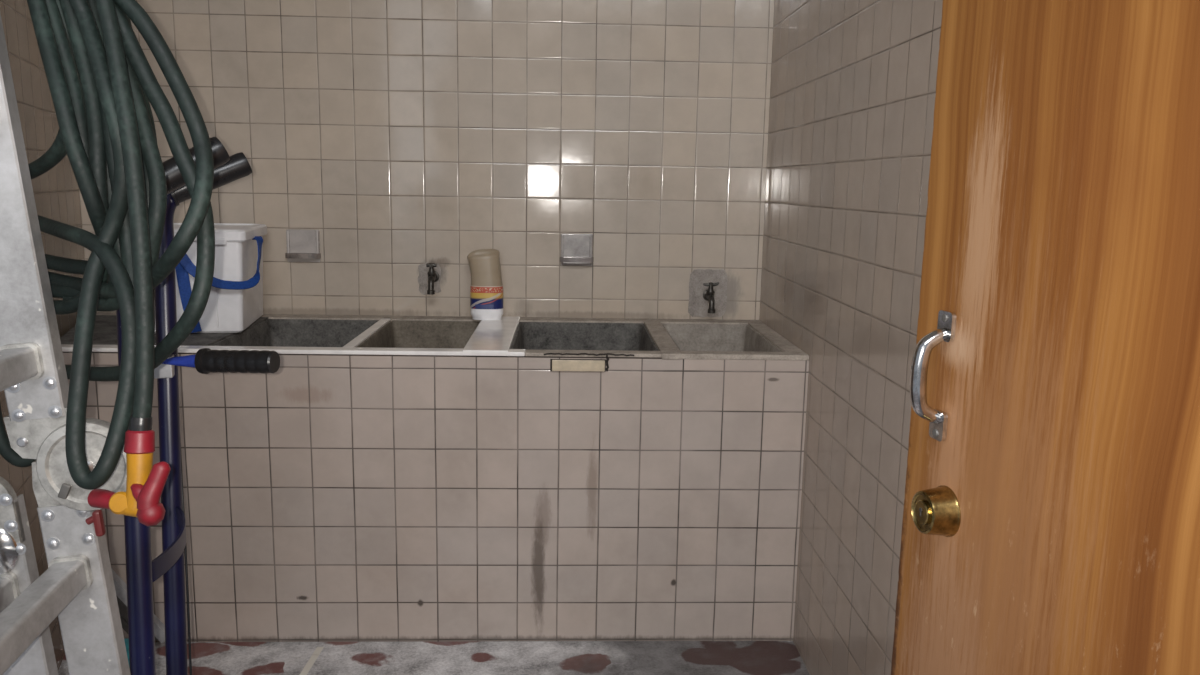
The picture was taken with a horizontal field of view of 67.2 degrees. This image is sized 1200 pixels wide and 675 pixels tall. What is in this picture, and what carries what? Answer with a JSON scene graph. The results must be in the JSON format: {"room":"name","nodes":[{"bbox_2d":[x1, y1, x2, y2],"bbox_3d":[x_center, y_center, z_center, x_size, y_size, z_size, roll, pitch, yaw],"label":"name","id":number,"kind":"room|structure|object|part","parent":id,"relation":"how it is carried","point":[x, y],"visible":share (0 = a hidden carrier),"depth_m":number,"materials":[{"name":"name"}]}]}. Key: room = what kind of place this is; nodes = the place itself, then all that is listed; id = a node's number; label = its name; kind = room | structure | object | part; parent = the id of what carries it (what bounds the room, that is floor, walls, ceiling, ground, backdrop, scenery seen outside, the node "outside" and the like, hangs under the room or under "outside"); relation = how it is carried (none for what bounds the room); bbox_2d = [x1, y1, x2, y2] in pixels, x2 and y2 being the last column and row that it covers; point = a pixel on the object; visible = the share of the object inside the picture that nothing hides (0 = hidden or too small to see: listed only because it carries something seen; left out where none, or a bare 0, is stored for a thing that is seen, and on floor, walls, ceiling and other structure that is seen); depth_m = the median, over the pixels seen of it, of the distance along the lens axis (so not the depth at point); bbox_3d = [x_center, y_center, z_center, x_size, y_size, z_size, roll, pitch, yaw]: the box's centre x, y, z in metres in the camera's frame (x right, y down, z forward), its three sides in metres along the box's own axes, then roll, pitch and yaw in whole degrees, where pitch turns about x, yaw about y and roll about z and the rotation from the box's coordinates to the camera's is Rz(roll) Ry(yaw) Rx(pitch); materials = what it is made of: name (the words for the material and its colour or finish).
{"room":"utility laundry room","nodes":[
{"label":"utility laundry room","id":0,"kind":"room"},
{"bbox_2d":[0,0,84,669],"bbox_3d":[-1.362,-0.489,1.922,0.100,2.800,2.000,-3,10,-20],"label":"wall","id":1,"kind":"structure","parent":0,"point":[56,191],"depth_m":2.35,"materials":[{"name":"tile"}]},
{"bbox_2d":[111,568,164,642],"bbox_3d":[-1.269,0.668,2.363,0.264,0.289,0.031,-1,10,-10],"label":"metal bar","id":2,"kind":"object","parent":1,"relation":"attached to","point":[120,585],"visible":0.2,"depth_m":2.38,"materials":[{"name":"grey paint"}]},
{"bbox_2d":[79,0,773,319],"bbox_3d":[-0.661,-0.650,2.949,2.614,2.800,0.104,1,10,-2],"label":"wall","id":3,"kind":"structure","parent":0,"point":[408,134],"depth_m":2.92,"materials":[{"name":"tile"}]},
{"bbox_2d":[285,229,320,261],"bbox_3d":[-0.967,-0.296,2.930,0.112,0.106,0.036,1,10,-2],"label":"soap dish","id":4,"kind":"object","parent":3,"relation":"attached to","point":[302,245],"visible":1,"depth_m":2.94,"materials":[{"name":"ceramic"}]},
{"bbox_2d":[285,253,320,258],"bbox_3d":[-0.967,-0.265,2.932,0.112,0.016,0.028,1,10,-2],"label":"tray","id":5,"kind":"object","parent":4,"relation":"on","point":[287,255],"depth_m":2.92,"materials":[{"name":"ceramic"}]},
{"bbox_2d":[426,263,439,294],"bbox_3d":[-0.547,-0.194,2.935,0.038,0.099,0.086,1,10,-2],"label":"water tap","id":6,"kind":"object","parent":3,"relation":"attached to","point":[433,276],"visible":1,"depth_m":2.92,"materials":[{"name":"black metal"}]},
{"bbox_3d":[-0.546,-0.235,2.925,0.033,0.015,0.030,1,10,-2],"label":"tap handle","id":7,"kind":"part","parent":6,"relation":"part of","materials":[{"name":"grey metal"}]},
{"bbox_2d":[560,234,593,265],"bbox_3d":[-0.076,-0.286,2.961,0.112,0.106,0.044,1,10,-2],"label":"soap dish","id":8,"kind":"object","parent":3,"relation":"attached to","point":[576,249],"visible":1,"depth_m":2.97,"materials":[{"name":"grey ceramic"}]},
{"bbox_2d":[560,257,593,265],"bbox_3d":[-0.077,-0.249,2.966,0.112,0.029,0.041,1,10,-2],"label":"tray","id":9,"kind":"object","parent":8,"relation":"on","point":[564,261],"depth_m":2.96,"materials":[{"name":"ceramic"}]},
{"bbox_2d":[703,282,718,312],"bbox_3d":[0.365,-0.135,2.979,0.054,0.099,0.086,1,10,-2],"label":"water tap","id":10,"kind":"object","parent":3,"relation":"attached to","point":[708,295],"visible":1,"depth_m":2.96,"materials":[{"name":"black metal"}]},
{"bbox_3d":[0.365,-0.175,2.969,0.054,0.015,0.014,1,10,-2],"label":"tap handle","id":11,"kind":"part","parent":10,"relation":"part of","materials":[{"name":"grey metal"}]},
{"bbox_2d":[58,641,809,674],"bbox_3d":[-0.454,1.191,0.784,3.400,0.100,5.000,1,10,-2],"label":"floor","id":12,"kind":"structure","parent":0,"point":[509,657],"depth_m":2.43,"materials":[{"name":"stone"}]},
{"bbox_2d":[0,13,130,674],"bbox_3d":[-0.607,0.183,0.896,0.250,1.846,0.406,0,10,-9],"label":"ladder","id":13,"kind":"object","parent":12,"relation":"on","point":[77,587],"visible":0.82,"depth_m":1.04,"materials":[{"name":"metal"}]},
{"bbox_3d":[-0.689,0.615,1.146,0.137,0.862,0.024,0,10,-9],"label":"rail","id":14,"kind":"part","parent":13,"relation":"part of","materials":[{"name":"metal"}]},
{"bbox_3d":[-0.680,-0.331,0.972,0.137,0.862,0.024,0,10,-9],"label":"rail","id":15,"kind":"part","parent":13,"relation":"part of","materials":[{"name":"metal"}]},
{"bbox_3d":[-0.647,0.112,1.048,0.075,0.063,0.010,0,10,-9],"label":"hinge plate","id":16,"kind":"part","parent":13,"relation":"part of","materials":[{"name":"silver metal"}]},
{"bbox_3d":[-0.620,0.174,1.064,0.085,0.080,0.010,0,10,-9],"label":"hinge plate","id":17,"kind":"part","parent":13,"relation":"part of","materials":[{"name":"silver metal"}]},
{"bbox_3d":[-0.600,0.613,1.147,0.136,0.854,0.024,0,10,-9],"label":"rail","id":18,"kind":"part","parent":13,"relation":"part of","materials":[{"name":"metal"}]},
{"bbox_3d":[-0.593,0.218,1.062,0.020,0.032,0.012,1,10,-2],"label":"release lever","id":19,"kind":"part","parent":13,"relation":"part of","materials":[{"name":"red plastic"}]},
{"bbox_2d":[124,638,129,667],"bbox_3d":[-0.987,0.789,1.869,0.098,0.309,0.098,1,10,-2],"label":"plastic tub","id":20,"kind":"object","parent":12,"relation":"on","point":[125,640],"visible":0.05,"depth_m":1.85,"materials":[{"name":"teal plastic"}]},
{"bbox_2d":[116,137,279,674],"bbox_3d":[-0.599,0.358,1.427,0.228,1.323,0.581,-2,10,-16],"label":"crutches","id":21,"kind":"object","parent":12,"relation":"on","point":[142,571],"visible":0.6,"depth_m":1.52,"materials":[{"name":"blue paint"}]},
{"bbox_3d":[-0.685,0.037,1.505,0.098,0.029,0.029,3,10,11],"label":"folding handle","id":22,"kind":"part","parent":21,"relation":"part of","materials":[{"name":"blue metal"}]},
{"bbox_2d":[60,312,808,641],"bbox_3d":[-0.549,0.386,2.751,2.184,0.827,0.646,1,10,-2],"label":"trough","id":23,"kind":"object","parent":12,"relation":"on","point":[394,478],"visible":0.95,"depth_m":2.46,"materials":[{"name":"tile"}]},
{"bbox_2d":[155,223,266,333],"bbox_3d":[-1.169,-0.185,2.704,0.337,0.297,0.403,-1,10,-11],"label":"bucket","id":24,"kind":"object","parent":23,"relation":"on","point":[235,301],"visible":0.65,"depth_m":2.57,"materials":[{"name":"white plastic"}]},
{"bbox_3d":[-1.183,-0.316,2.692,0.307,0.035,0.375,-1,10,-11],"label":"lid","id":25,"kind":"part","parent":24,"relation":"part of","materials":[{"name":"white plastic"}]},
{"bbox_2d":[210,319,378,346],"bbox_3d":[-0.882,0.129,2.687,0.360,0.290,0.520,1,10,-2],"label":"basin","id":26,"kind":"object","parent":23,"relation":"in","point":[262,332],"depth_m":2.91,"materials":[{"name":"grey concrete"}]},
{"bbox_2d":[357,320,480,347],"bbox_3d":[-0.525,0.133,2.701,0.295,0.290,0.520,1,10,-2],"label":"basin","id":27,"kind":"object","parent":23,"relation":"in","point":[387,333],"depth_m":2.93,"materials":[{"name":"grey concrete"}]},
{"bbox_2d":[467,249,502,319],"bbox_3d":[-0.370,-0.172,2.915,0.117,0.223,0.082,1,10,-2],"label":"bottle","id":28,"kind":"object","parent":23,"relation":"on","point":[486,287],"visible":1,"depth_m":2.88,"materials":[{"name":"plastic"}]},
{"bbox_2d":[510,322,658,350],"bbox_3d":[-0.052,0.138,2.719,0.406,0.290,0.520,1,10,-2],"label":"basin","id":29,"kind":"object","parent":23,"relation":"in","point":[529,336],"depth_m":2.94,"materials":[{"name":"grey concrete"}]},
{"bbox_2d":[662,324,782,351],"bbox_3d":[0.349,0.142,2.735,0.290,0.290,0.520,1,10,-2],"label":"basin","id":30,"kind":"object","parent":23,"relation":"in","point":[681,337],"depth_m":2.96,"materials":[{"name":"grey concrete"}]},
{"bbox_2d":[759,0,942,674],"bbox_3d":[0.649,-0.389,1.546,0.100,2.800,3.050,1,10,-2],"label":"wall","id":31,"kind":"structure","parent":0,"point":[853,84],"depth_m":2.07,"materials":[{"name":"tile"}]},
{"bbox_2d":[891,0,1199,674],"bbox_3d":[0.439,0.129,0.649,0.079,2.050,0.813,-1,10,-11],"label":"door","id":32,"kind":"structure","parent":31,"relation":"in","point":[1051,520],"depth_m":0.80,"materials":[{"name":"brown wood"}]},
{"bbox_3d":[0.368,0.095,0.982,0.005,0.032,0.026,-1,10,-11],"label":"handle plate","id":33,"kind":"part","parent":32,"relation":"part of","materials":[{"name":"silver metal"}]},
{"bbox_3d":[0.370,-0.012,0.964,0.005,0.032,0.026,-1,10,-11],"label":"handle plate","id":34,"kind":"part","parent":32,"relation":"part of","materials":[{"name":"silver metal"}]},
{"bbox_3d":[-0.600,-1.227,0.959,0.048,0.996,0.157,1,10,-2],"label":"trim","id":35,"kind":"structure","parent":0,"visible":0},
{"bbox_2d":[0,0,214,525],"bbox_3d":[-0.623,-0.294,1.075,0.510,0.977,0.171,10,13,43],"label":"garden hose","id":36,"kind":"object","parent":35,"relation":"hanging from","point":[102,83],"visible":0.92,"depth_m":1.00,"materials":[{"name":"green plastic"}]},
{"bbox_2d":[88,489,114,508],"bbox_3d":[-0.541,0.178,0.989,0.034,0.021,0.021,5,10,23],"label":"outlet","id":37,"kind":"object","parent":36,"relation":"attached to","point":[97,498],"depth_m":0.98,"materials":[{"name":"red plastic"}]},
{"bbox_3d":[-0.481,0.168,0.963,0.042,0.070,0.034,1,10,-2],"label":"valve lever","id":38,"kind":"part","parent":36,"relation":"part of","materials":[{"name":"red plastic"}]}
]}

